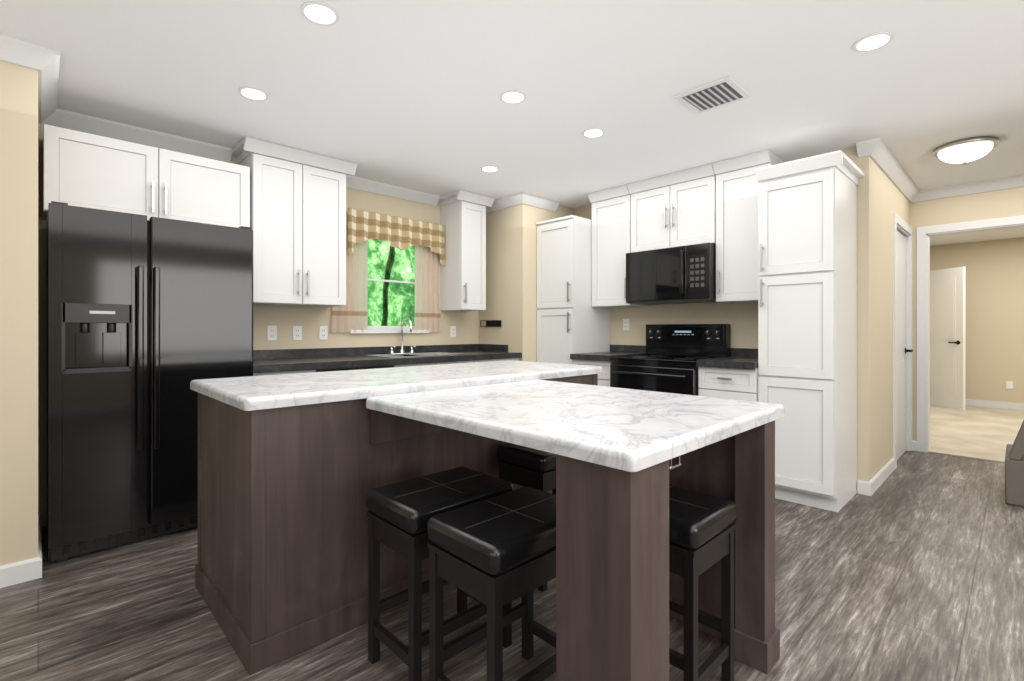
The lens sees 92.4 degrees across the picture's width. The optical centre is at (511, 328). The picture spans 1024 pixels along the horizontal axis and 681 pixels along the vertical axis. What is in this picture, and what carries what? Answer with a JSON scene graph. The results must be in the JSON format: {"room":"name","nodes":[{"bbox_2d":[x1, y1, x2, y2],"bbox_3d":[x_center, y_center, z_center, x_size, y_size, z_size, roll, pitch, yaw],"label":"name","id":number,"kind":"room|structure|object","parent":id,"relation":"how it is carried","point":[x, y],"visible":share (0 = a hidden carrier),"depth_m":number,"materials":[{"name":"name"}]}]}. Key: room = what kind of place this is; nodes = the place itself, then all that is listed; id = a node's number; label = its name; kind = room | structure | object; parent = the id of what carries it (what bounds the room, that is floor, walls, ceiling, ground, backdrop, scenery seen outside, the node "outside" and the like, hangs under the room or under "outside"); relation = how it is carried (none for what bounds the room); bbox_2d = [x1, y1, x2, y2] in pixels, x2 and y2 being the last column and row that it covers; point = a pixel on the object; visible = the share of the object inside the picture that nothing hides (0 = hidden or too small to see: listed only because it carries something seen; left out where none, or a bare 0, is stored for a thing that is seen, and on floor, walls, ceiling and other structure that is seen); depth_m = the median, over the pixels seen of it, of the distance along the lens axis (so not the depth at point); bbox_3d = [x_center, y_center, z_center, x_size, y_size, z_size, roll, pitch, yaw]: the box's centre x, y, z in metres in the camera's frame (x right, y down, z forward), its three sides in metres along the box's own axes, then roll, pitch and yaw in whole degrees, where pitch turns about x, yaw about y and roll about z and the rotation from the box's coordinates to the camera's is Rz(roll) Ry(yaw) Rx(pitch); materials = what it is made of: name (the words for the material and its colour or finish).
{"room":"kitchen","nodes":[
{"label":"kitchen","id":0,"kind":"room"},
{"bbox_2d":[0,60,37,565],"bbox_3d":[-3.834,-0.065,1.365,3.620,2.450,0.930,0,0,-44],"label":"wall","id":1,"kind":"structure","parent":0,"point":[18,313],"depth_m":2.24,"materials":[{"name":"beige paint"}]},
{"bbox_2d":[0,554,41,587],"bbox_3d":[-3.447,1.113,1.082,3.483,0.095,0.013,0,0,-44],"label":"baseboard","id":2,"kind":"structure","parent":1,"relation":"attached to","point":[20,572],"depth_m":2.24,"materials":[{"name":"white wood"}]},
{"bbox_2d":[0,34,60,81],"bbox_3d":[-3.382,-1.258,1.102,3.485,0.105,0.075,0,0,-44],"label":"crown molding","id":3,"kind":"structure","parent":1,"relation":"attached to","point":[44,62],"depth_m":2.24,"materials":[{"name":"white wood"}]},
{"bbox_2d":[38,511,41,553],"bbox_3d":[-2.482,1.113,2.580,0.013,0.095,0.780,0,0,-44],"label":"baseboard","id":4,"kind":"structure","parent":1,"relation":"attached to","point":[39,513],"depth_m":2.55,"materials":[{"name":"white wood"}]},
{"bbox_2d":[38,78,63,125],"bbox_3d":[-2.439,-1.258,2.579,0.075,0.105,0.720,0,0,-44],"label":"crown molding","id":5,"kind":"structure","parent":1,"relation":"attached to","point":[47,89],"depth_m":2.67,"materials":[{"name":"white wood"}]},
{"bbox_2d":[38,123,478,525],"bbox_3d":[-1.605,-0.065,4.080,3.360,2.450,0.120,0,0,-44],"label":"wall","id":6,"kind":"structure","parent":0,"point":[310,320],"depth_m":3.96,"materials":[{"name":"beige paint"}]},
{"bbox_2d":[38,110,231,162],"bbox_3d":[-2.386,-1.258,3.191,1.000,0.105,0.075,0,0,-44],"label":"crown molding","id":7,"kind":"structure","parent":6,"relation":"attached to","point":[68,120],"depth_m":3.17,"materials":[{"name":"white wood"}]},
{"bbox_2d":[43,124,249,227],"bbox_3d":[-2.260,-0.875,3.107,1.025,0.470,0.361,0,0,-44],"label":"upper cabinet","id":8,"kind":"object","parent":6,"relation":"attached to","point":[86,170],"visible":0.83,"depth_m":2.94,"materials":[{"name":"white wood"}]},
{"bbox_2d":[267,326,276,340],"bbox_3d":[-1.840,0.035,3.763,0.070,0.114,0.008,0,0,-44],"label":"electrical outlet","id":9,"kind":"object","parent":6,"relation":"attached to","point":[271,333],"visible":1,"depth_m":3.76,"materials":[{"name":"white plastic"}]},
{"bbox_2d":[232,136,356,306],"bbox_3d":[-1.630,-0.734,3.699,0.795,1.108,0.386,0,0,-44],"label":"upper cabinet","id":10,"kind":"object","parent":6,"relation":"attached to","point":[298,211],"visible":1,"depth_m":3.57,"materials":[{"name":"white wood"}]},
{"bbox_2d":[293,326,301,339],"bbox_3d":[-1.704,0.035,3.894,0.070,0.114,0.008,0,0,-44],"label":"electrical outlet","id":11,"kind":"object","parent":6,"relation":"attached to","point":[297,332],"visible":1,"depth_m":3.89,"materials":[{"name":"white plastic"}]},
{"bbox_2d":[319,326,327,339],"bbox_3d":[-1.552,0.035,4.040,0.070,0.114,0.008,0,0,-44],"label":"electrical outlet","id":12,"kind":"object","parent":6,"relation":"attached to","point":[323,332],"visible":1,"depth_m":4.04,"materials":[{"name":"white plastic"}]},
{"bbox_2d":[253,345,476,360],"bbox_3d":[-1.208,0.195,4.361,2.392,0.070,0.020,0,0,-44],"label":"backsplash","id":13,"kind":"structure","parent":6,"relation":"attached to","point":[356,351],"depth_m":4.14,"materials":[{"name":"black stone"}]},
{"bbox_2d":[349,278,428,332],"bbox_3d":[-1.129,-0.425,4.495,0.800,0.930,0.125,0,0,-44],"label":"window","id":14,"kind":"structure","parent":6,"relation":"in","point":[388,327],"depth_m":4.48,"materials":[{"name":"white"}]},
{"bbox_2d":[346,175,439,205],"bbox_3d":[-1.090,-1.258,4.443,1.011,0.105,0.075,0,0,-44],"label":"crown molding","id":15,"kind":"structure","parent":6,"relation":"attached to","point":[353,182],"depth_m":4.42,"materials":[{"name":"white wood"}]},
{"bbox_2d":[450,326,455,336],"bbox_3d":[-0.596,0.030,4.964,0.070,0.114,0.008,0,0,-44],"label":"electrical outlet","id":16,"kind":"object","parent":6,"relation":"attached to","point":[452,331],"visible":1,"depth_m":4.96,"materials":[{"name":"white plastic"}]},
{"bbox_2d":[439,190,494,310],"bbox_3d":[-0.459,-0.734,4.830,0.430,1.108,0.386,0,0,-44],"label":"upper cabinet","id":17,"kind":"object","parent":6,"relation":"attached to","point":[463,269],"visible":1,"depth_m":4.73,"materials":[{"name":"white wood"}]},
{"bbox_3d":[-1.058,-0.998,4.493,1.060,0.016,0.044,0,0,-44],"label":"curtain rod","id":18,"kind":"object","parent":6,"relation":"attached to","visible":0},
{"bbox_2d":[331,215,367,331],"bbox_3d":[-1.381,-0.465,4.172,0.330,0.990,0.016,0,0,-44],"label":"panel","id":19,"kind":"object","parent":18,"relation":"hanging from","point":[352,314],"visible":0.58,"depth_m":4.20,"materials":[{"name":"beige fabric"}]},
{"bbox_2d":[348,208,444,265],"bbox_3d":[-1.015,-0.810,4.448,1.000,0.400,0.060,0,0,-44],"label":"curtain valance","id":20,"kind":"object","parent":18,"relation":"hanging from","point":[396,232],"visible":1,"depth_m":4.41,"materials":[{"name":"beige fabric"}]},
{"bbox_2d":[415,245,440,331],"bbox_3d":[-0.809,-0.465,4.724,0.300,0.990,0.016,0,0,-44],"label":"panel","id":21,"kind":"object","parent":18,"relation":"hanging from","point":[427,293],"visible":0.69,"depth_m":4.71,"materials":[{"name":"beige fabric"}]},
{"bbox_2d":[0,451,1023,680],"bbox_3d":[0.342,1.210,1.359,9.620,0.100,6.740,0,0,-44],"label":"floor","id":22,"kind":"structure","parent":0,"point":[911,568],"depth_m":2.02,"materials":[{"name":"grey wood"}]},
{"bbox_2d":[47,201,252,562],"bbox_3d":[-2.131,0.272,2.912,0.910,1.777,0.780,0,0,-44],"label":"fridge","id":23,"kind":"object","parent":22,"relation":"on","point":[150,319],"visible":0.88,"depth_m":2.57,"materials":[{"name":"black metal"}]},
{"bbox_2d":[253,365,320,375],"bbox_3d":[-1.707,0.715,3.456,0.416,0.890,0.628,0,0,-44],"label":"base cabinet","id":24,"kind":"object","parent":22,"relation":"on","point":[300,368],"depth_m":3.24,"materials":[{"name":"white"}]},
{"bbox_2d":[321,361,404,371],"bbox_3d":[-1.342,0.715,3.809,0.722,0.890,0.628,0,0,-44],"label":"base cabinet","id":25,"kind":"object","parent":22,"relation":"on","point":[376,364],"depth_m":3.61,"materials":[{"name":"white"}]},
{"bbox_2d":[253,349,520,368],"bbox_3d":[-0.994,0.246,4.139,2.392,0.044,0.636,0,0,-44],"label":"countertop","id":26,"kind":"structure","parent":25,"relation":"on","point":[262,362],"depth_m":3.70,"materials":[{"name":"black stone"}]},
{"bbox_2d":[389,317,416,352],"bbox_3d":[-0.959,0.062,4.426,0.250,0.336,0.191,0,0,-44],"label":"faucet","id":27,"kind":"object","parent":26,"relation":"on","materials":[{"name":"silver metal"}]},
{"bbox_2d":[361,353,448,356],"bbox_3d":[-0.827,0.322,4.283,0.799,0.196,0.450,0,0,-44],"label":"sink","id":28,"kind":"object","parent":26,"relation":"in","point":[362,354],"depth_m":4.31,"materials":[{"name":"silver metal"}]},
{"bbox_2d":[366,467,513,680],"bbox_3d":[-0.252,0.860,1.758,0.444,0.601,0.314,0,0,-44],"label":"stool","id":29,"kind":"object","parent":22,"relation":"on","point":[399,514],"visible":0.67,"depth_m":1.65,"materials":[{"name":"black leather"}]},
{"bbox_2d":[405,357,480,366],"bbox_3d":[-0.816,0.715,4.316,0.861,0.890,0.628,0,0,-44],"label":"base cabinet","id":30,"kind":"object","parent":22,"relation":"on","point":[452,360],"depth_m":4.14,"materials":[{"name":"white"}]},
{"bbox_2d":[195,372,779,680],"bbox_3d":[-0.029,0.716,2.175,1.964,0.888,1.994,0,0,-44],"label":"kitchen island","id":31,"kind":"object","parent":22,"relation":"on","point":[293,469],"depth_m":1.71,"materials":[{"name":"brown wood"}]},
{"bbox_2d":[190,360,602,411],"bbox_3d":[-0.446,0.251,2.607,2.000,0.042,0.830,0,0,-44],"label":"island countertop","id":32,"kind":"structure","parent":31,"relation":"on","point":[241,393],"depth_m":2.18,"materials":[{"name":"white stone"}]},
{"bbox_2d":[630,404,784,475],"bbox_3d":[0.196,0.286,1.813,0.980,0.042,1.196,0,0,-44],"label":"countertop edge","id":33,"kind":"structure","parent":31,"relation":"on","point":[645,459],"depth_m":1.26,"materials":[{"name":"white stone"}]},
{"bbox_2d":[427,487,555,680],"bbox_3d":[0.005,0.860,1.506,0.444,0.601,0.314,0,0,-44],"label":"stool","id":34,"kind":"object","parent":22,"relation":"on","point":[495,554],"visible":0.69,"depth_m":1.40,"materials":[{"name":"black leather"}]},
{"bbox_2d":[481,357,520,361],"bbox_3d":[-0.366,0.715,4.751,0.638,0.890,0.628,0,0,-44],"label":"base cabinet","id":35,"kind":"object","parent":22,"relation":"on","point":[483,359],"depth_m":4.54,"materials":[{"name":"white"}]},
{"bbox_2d":[497,443,555,591],"bbox_3d":[0.187,0.860,2.412,0.444,0.601,0.314,0,0,-44],"label":"stool","id":36,"kind":"object","parent":22,"relation":"on","point":[526,466],"visible":0.29,"depth_m":2.23,"materials":[{"name":"black leather"}]},
{"bbox_2d":[536,215,610,363],"bbox_3d":[0.607,0.055,4.893,0.641,2.210,0.457,0,0,-44],"label":"pantry","id":37,"kind":"object","parent":22,"relation":"on","point":[571,319],"visible":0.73,"depth_m":4.68,"materials":[{"name":"white wood"}]},
{"bbox_2d":[570,345,645,386],"bbox_3d":[0.915,0.660,4.567,0.651,1.000,0.435,0,0,-44],"label":"base cabinet","id":38,"kind":"object","parent":22,"relation":"on","point":[602,360],"visible":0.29,"depth_m":4.39,"materials":[{"name":"white"}]},
{"bbox_2d":[610,324,730,395],"bbox_3d":[1.307,0.560,4.112,0.707,1.200,0.758,0,0,-44],"label":"range","id":39,"kind":"object","parent":22,"relation":"on","point":[666,363],"visible":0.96,"depth_m":4.07,"materials":[{"name":"black metal"}]},
{"bbox_2d":[669,485,736,680],"bbox_3d":[0.478,0.860,1.657,0.314,0.601,0.444,0,0,-44],"label":"stool","id":40,"kind":"object","parent":22,"relation":"on","point":[702,527],"visible":0.4,"depth_m":1.50,"materials":[{"name":"black wood"}]},
{"bbox_2d":[696,348,758,401],"bbox_3d":[1.741,0.660,3.712,0.651,1.000,0.415,0,0,-44],"label":"base cabinet","id":41,"kind":"object","parent":22,"relation":"on","point":[734,375],"visible":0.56,"depth_m":3.52,"materials":[{"name":"white wood"}]},
{"bbox_2d":[755,150,864,511],"bbox_3d":[2.059,0.037,3.382,0.651,2.245,0.495,0,0,-44],"label":"pantry","id":42,"kind":"object","parent":22,"relation":"on","point":[807,292],"visible":0.94,"depth_m":3.20,"materials":[{"name":"white wood"}]},
{"bbox_2d":[1005,420,1023,506],"bbox_3d":[3.775,0.655,3.159,0.660,1.010,0.840,0,0,-44],"label":"sofa","id":43,"kind":"object","parent":22,"relation":"on","point":[1014,474],"visible":1,"depth_m":3.21,"materials":[{"name":"grey fabric"}]},
{"bbox_2d":[0,0,1023,245],"bbox_3d":[1.824,-1.340,2.790,13.740,0.100,6.740,0,0,-44],"label":"ceiling","id":44,"kind":"structure","parent":0,"point":[400,92],"depth_m":2.55,"materials":[{"name":"white paint"}]},
{"bbox_2d":[238,87,268,100],"bbox_3d":[-1.417,-1.287,2.691,0.150,0.006,0.150,0,0,-44],"label":"recessed light","id":45,"kind":"object","parent":44,"relation":"in","point":[252,93],"visible":1,"depth_m":2.68,"materials":[{"name":"white"}]},
{"bbox_2d":[300,1,338,25],"bbox_3d":[-0.785,-1.287,2.008,0.150,0.006,0.150,0,0,-44],"label":"recessed light","id":46,"kind":"object","parent":44,"relation":"in","point":[320,13],"visible":1,"depth_m":2.00,"materials":[{"name":"white glass"}]},
{"bbox_2d":[481,166,498,171],"bbox_3d":[-0.178,-1.287,3.956,0.150,0.006,0.150,0,0,-44],"label":"recessed light","id":47,"kind":"object","parent":44,"relation":"in","point":[489,168],"visible":1,"depth_m":3.94,"materials":[{"name":"white"}]},
{"bbox_2d":[499,90,525,103],"bbox_3d":[0.005,-1.287,2.730,0.150,0.006,0.150,0,0,-44],"label":"recessed light","id":48,"kind":"object","parent":44,"relation":"in","point":[512,97],"visible":1,"depth_m":2.73,"materials":[{"name":"white"}]},
{"bbox_2d":[582,128,604,137],"bbox_3d":[0.537,-1.287,3.230,0.150,0.006,0.150,0,0,-44],"label":"recessed light","id":49,"kind":"object","parent":44,"relation":"in","point":[593,132],"visible":1,"depth_m":3.22,"materials":[{"name":"white"}]},
{"bbox_2d":[674,76,750,113],"bbox_3d":[1.108,-1.282,2.711,0.300,0.015,0.300,0,0,-44],"label":"ceiling vent","id":50,"kind":"object","parent":44,"relation":"in","point":[724,91],"visible":1,"depth_m":2.69,"materials":[{"name":"white metal"}]},
{"bbox_2d":[853,32,893,51],"bbox_3d":[1.623,-1.287,2.207,0.150,0.006,0.150,0,0,-44],"label":"recessed light","id":51,"kind":"object","parent":44,"relation":"in","point":[874,41],"visible":1,"depth_m":2.20,"materials":[{"name":"white"}]},
{"bbox_2d":[933,136,998,164],"bbox_3d":[3.186,-1.222,3.452,0.340,0.135,0.340,0,0,-44],"label":"dome ceiling light","id":52,"kind":"object","parent":44,"relation":"attached to","point":[964,151],"visible":1,"depth_m":3.37,"materials":[{"name":"white glass"}]},
{"bbox_2d":[479,204,574,361],"bbox_3d":[0.164,-0.065,5.330,0.920,2.450,0.780,0,0,-44],"label":"wall","id":53,"kind":"structure","parent":0,"point":[511,268],"depth_m":4.85,"materials":[{"name":"beige paint"}]},
{"bbox_2d":[480,320,500,326],"bbox_3d":[-0.216,-0.052,4.998,0.083,0.065,0.230,0,0,-44],"label":"towel holder","id":54,"kind":"object","parent":53,"relation":"attached to","point":[493,323],"visible":1,"depth_m":4.99,"materials":[{"name":"black metal"}]},
{"bbox_2d":[477,345,508,352],"bbox_3d":[-0.196,0.195,5.021,0.020,0.070,0.436,0,0,-44],"label":"backsplash","id":55,"kind":"structure","parent":53,"relation":"attached to","point":[496,348],"depth_m":4.95,"materials":[{"name":"black stone"}]},
{"bbox_2d":[486,192,531,212],"bbox_3d":[-0.129,-1.258,4.912,0.080,0.105,0.735,0,0,-44],"label":"crown molding","id":56,"kind":"structure","parent":53,"relation":"attached to","point":[522,197],"depth_m":4.78,"materials":[{"name":"white wood"}]},
{"bbox_2d":[532,194,559,211],"bbox_3d":[0.298,-1.258,4.866,0.450,0.105,0.075,0,0,-44],"label":"crown molding","id":57,"kind":"structure","parent":53,"relation":"attached to","point":[537,201],"depth_m":4.88,"materials":[{"name":"white wood"}]},
{"bbox_2d":[575,146,872,481],"bbox_3d":[1.625,-0.065,4.392,0.120,2.450,2.600,0,0,-44],"label":"wall","id":58,"kind":"structure","parent":0,"point":[741,319],"depth_m":3.48,"materials":[{"name":"beige paint"}]},
{"bbox_2d":[588,184,648,307],"bbox_3d":[1.008,-0.749,4.661,0.386,1.078,0.430,0,0,-44],"label":"upper cabinet","id":59,"kind":"object","parent":58,"relation":"attached to","point":[611,227],"visible":0.77,"depth_m":4.57,"materials":[{"name":"white wood"}]},
{"bbox_2d":[623,319,628,329],"bbox_3d":[1.120,-0.040,4.821,0.008,0.114,0.070,0,0,-44],"label":"electrical outlet","id":60,"kind":"object","parent":58,"relation":"attached to","point":[625,324],"visible":1,"depth_m":4.82,"materials":[{"name":"white plastic"}]},
{"bbox_2d":[626,242,715,304],"bbox_3d":[1.404,-0.448,4.206,0.449,0.445,0.758,0,0,-44],"label":"over-the-range microwave","id":61,"kind":"object","parent":58,"relation":"attached to","point":[680,275],"visible":0.98,"depth_m":4.04,"materials":[{"name":"black"}]},
{"bbox_2d":[627,163,715,251],"bbox_3d":[1.427,-0.982,4.228,0.386,0.613,0.766,0,0,-44],"label":"upper cabinet","id":62,"kind":"object","parent":58,"relation":"attached to","point":[676,209],"visible":0.9,"depth_m":4.09,"materials":[{"name":"white wood"}]},
{"bbox_2d":[712,150,784,302],"bbox_3d":[1.837,-0.749,3.803,0.386,1.078,0.406,0,0,-44],"label":"upper cabinet","id":63,"kind":"object","parent":58,"relation":"attached to","point":[737,275],"visible":0.69,"depth_m":3.74,"materials":[{"name":"white wood"}]},
{"bbox_2d":[873,161,909,476],"bbox_3d":[3.192,-0.065,4.181,1.840,2.450,0.120,0,0,-44],"label":"wall","id":64,"kind":"structure","parent":0,"point":[889,198],"depth_m":3.78,"materials":[{"name":"beige paint"}]},
{"bbox_2d":[861,458,894,495],"bbox_3d":[2.806,1.113,3.735,0.933,0.095,0.043,0,0,-44],"label":"baseboard","id":65,"kind":"structure","parent":64,"relation":"attached to","point":[867,488],"depth_m":3.56,"materials":[{"name":"white wood"}]},
{"bbox_2d":[856,138,919,201],"bbox_3d":[3.107,-1.258,3.985,1.835,0.105,0.105,0,0,-44],"label":"crown molding","id":66,"kind":"structure","parent":64,"relation":"attached to","point":[876,148],"depth_m":3.71,"materials":[{"name":"white wood"}]},
{"bbox_2d":[897,231,912,459],"bbox_3d":[3.459,0.146,4.407,0.770,2.020,0.145,0,0,-44],"label":"hall door","id":67,"kind":"structure","parent":64,"relation":"in","point":[902,350],"depth_m":4.43,"materials":[{"name":"white wood"}]},
{"bbox_2d":[893,212,1023,468],"bbox_3d":[3.843,0.100,4.093,1.056,2.120,1.150,0,0,-44],"label":"door frame","id":68,"kind":"structure","parent":64,"relation":"attached to","point":[904,228],"depth_m":4.43,"materials":[{"name":"white wood"}]},
{"bbox_2d":[910,186,1023,440],"bbox_3d":[4.977,-0.065,3.569,0.120,2.450,3.240,0,0,-44],"label":"wall","id":69,"kind":"structure","parent":0,"point":[1009,202],"depth_m":4.50,"materials":[{"name":"beige paint"}]},
{"bbox_2d":[912,440,916,447],"bbox_3d":[3.729,1.101,4.959,0.013,0.095,0.585,0,0,-44],"label":"baseboard","id":70,"kind":"structure","parent":69,"relation":"attached to","point":[914,443],"depth_m":4.66,"materials":[{"name":"white wood"}]},
{"bbox_2d":[910,174,1023,202],"bbox_3d":[4.876,-1.258,3.534,0.075,0.105,3.150,0,0,-44],"label":"crown molding","id":71,"kind":"structure","parent":69,"relation":"attached to","point":[1012,181],"depth_m":4.34,"materials":[{"name":"white wood"}]},
{"bbox_2d":[928,405,1023,462],"bbox_3d":[5.284,1.204,6.131,4.120,0.112,6.740,0,0,-44],"label":"floor","id":72,"kind":"structure","parent":0,"point":[982,433],"depth_m":5.48,"materials":[{"name":"beige wood"}]},
{"bbox_2d":[930,237,1023,402],"bbox_3d":[7.619,-0.065,6.593,0.120,2.450,3.920,0,0,-44],"label":"wall","id":73,"kind":"structure","parent":0,"point":[994,316],"depth_m":7.15,"materials":[{"name":"beige paint"}]},
{"bbox_2d":[966,399,1023,409],"bbox_3d":[7.620,1.101,6.496,0.013,0.095,3.780,0,0,-44],"label":"baseboard","id":74,"kind":"structure","parent":73,"relation":"attached to","point":[969,402],"depth_m":7.12,"materials":[{"name":"white wood"}]},
{"bbox_2d":[1006,381,1012,388],"bbox_3d":[7.117,0.805,7.019,0.007,0.110,0.070,0,0,-44],"label":"electrical outlet","id":75,"kind":"object","parent":73,"relation":"attached to","point":[1009,384],"visible":1,"depth_m":7.02,"materials":[{"name":"white plastic"}]},
{"label":"outside","id":76,"kind":"structure","parent":0,"visible":0},
{"bbox_2d":[368,238,414,325],"bbox_3d":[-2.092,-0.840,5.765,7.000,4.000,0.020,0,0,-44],"label":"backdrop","id":77,"kind":"structure","parent":76,"point":[391,304],"depth_m":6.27,"materials":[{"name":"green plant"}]},
{"bbox_3d":[4.860,-0.065,6.570,3.880,2.450,0.120,0,0,-44],"label":"wall","id":78,"kind":"structure","parent":0,"visible":0},
{"bbox_2d":[930,267,965,409],"bbox_3d":[6.340,0.137,7.291,0.145,2.020,0.800,0,0,-2],"label":"bedroom door","id":79,"kind":"structure","parent":78,"relation":"in","point":[948,338],"depth_m":7.11,"materials":[{"name":"white wood"}]}
]}

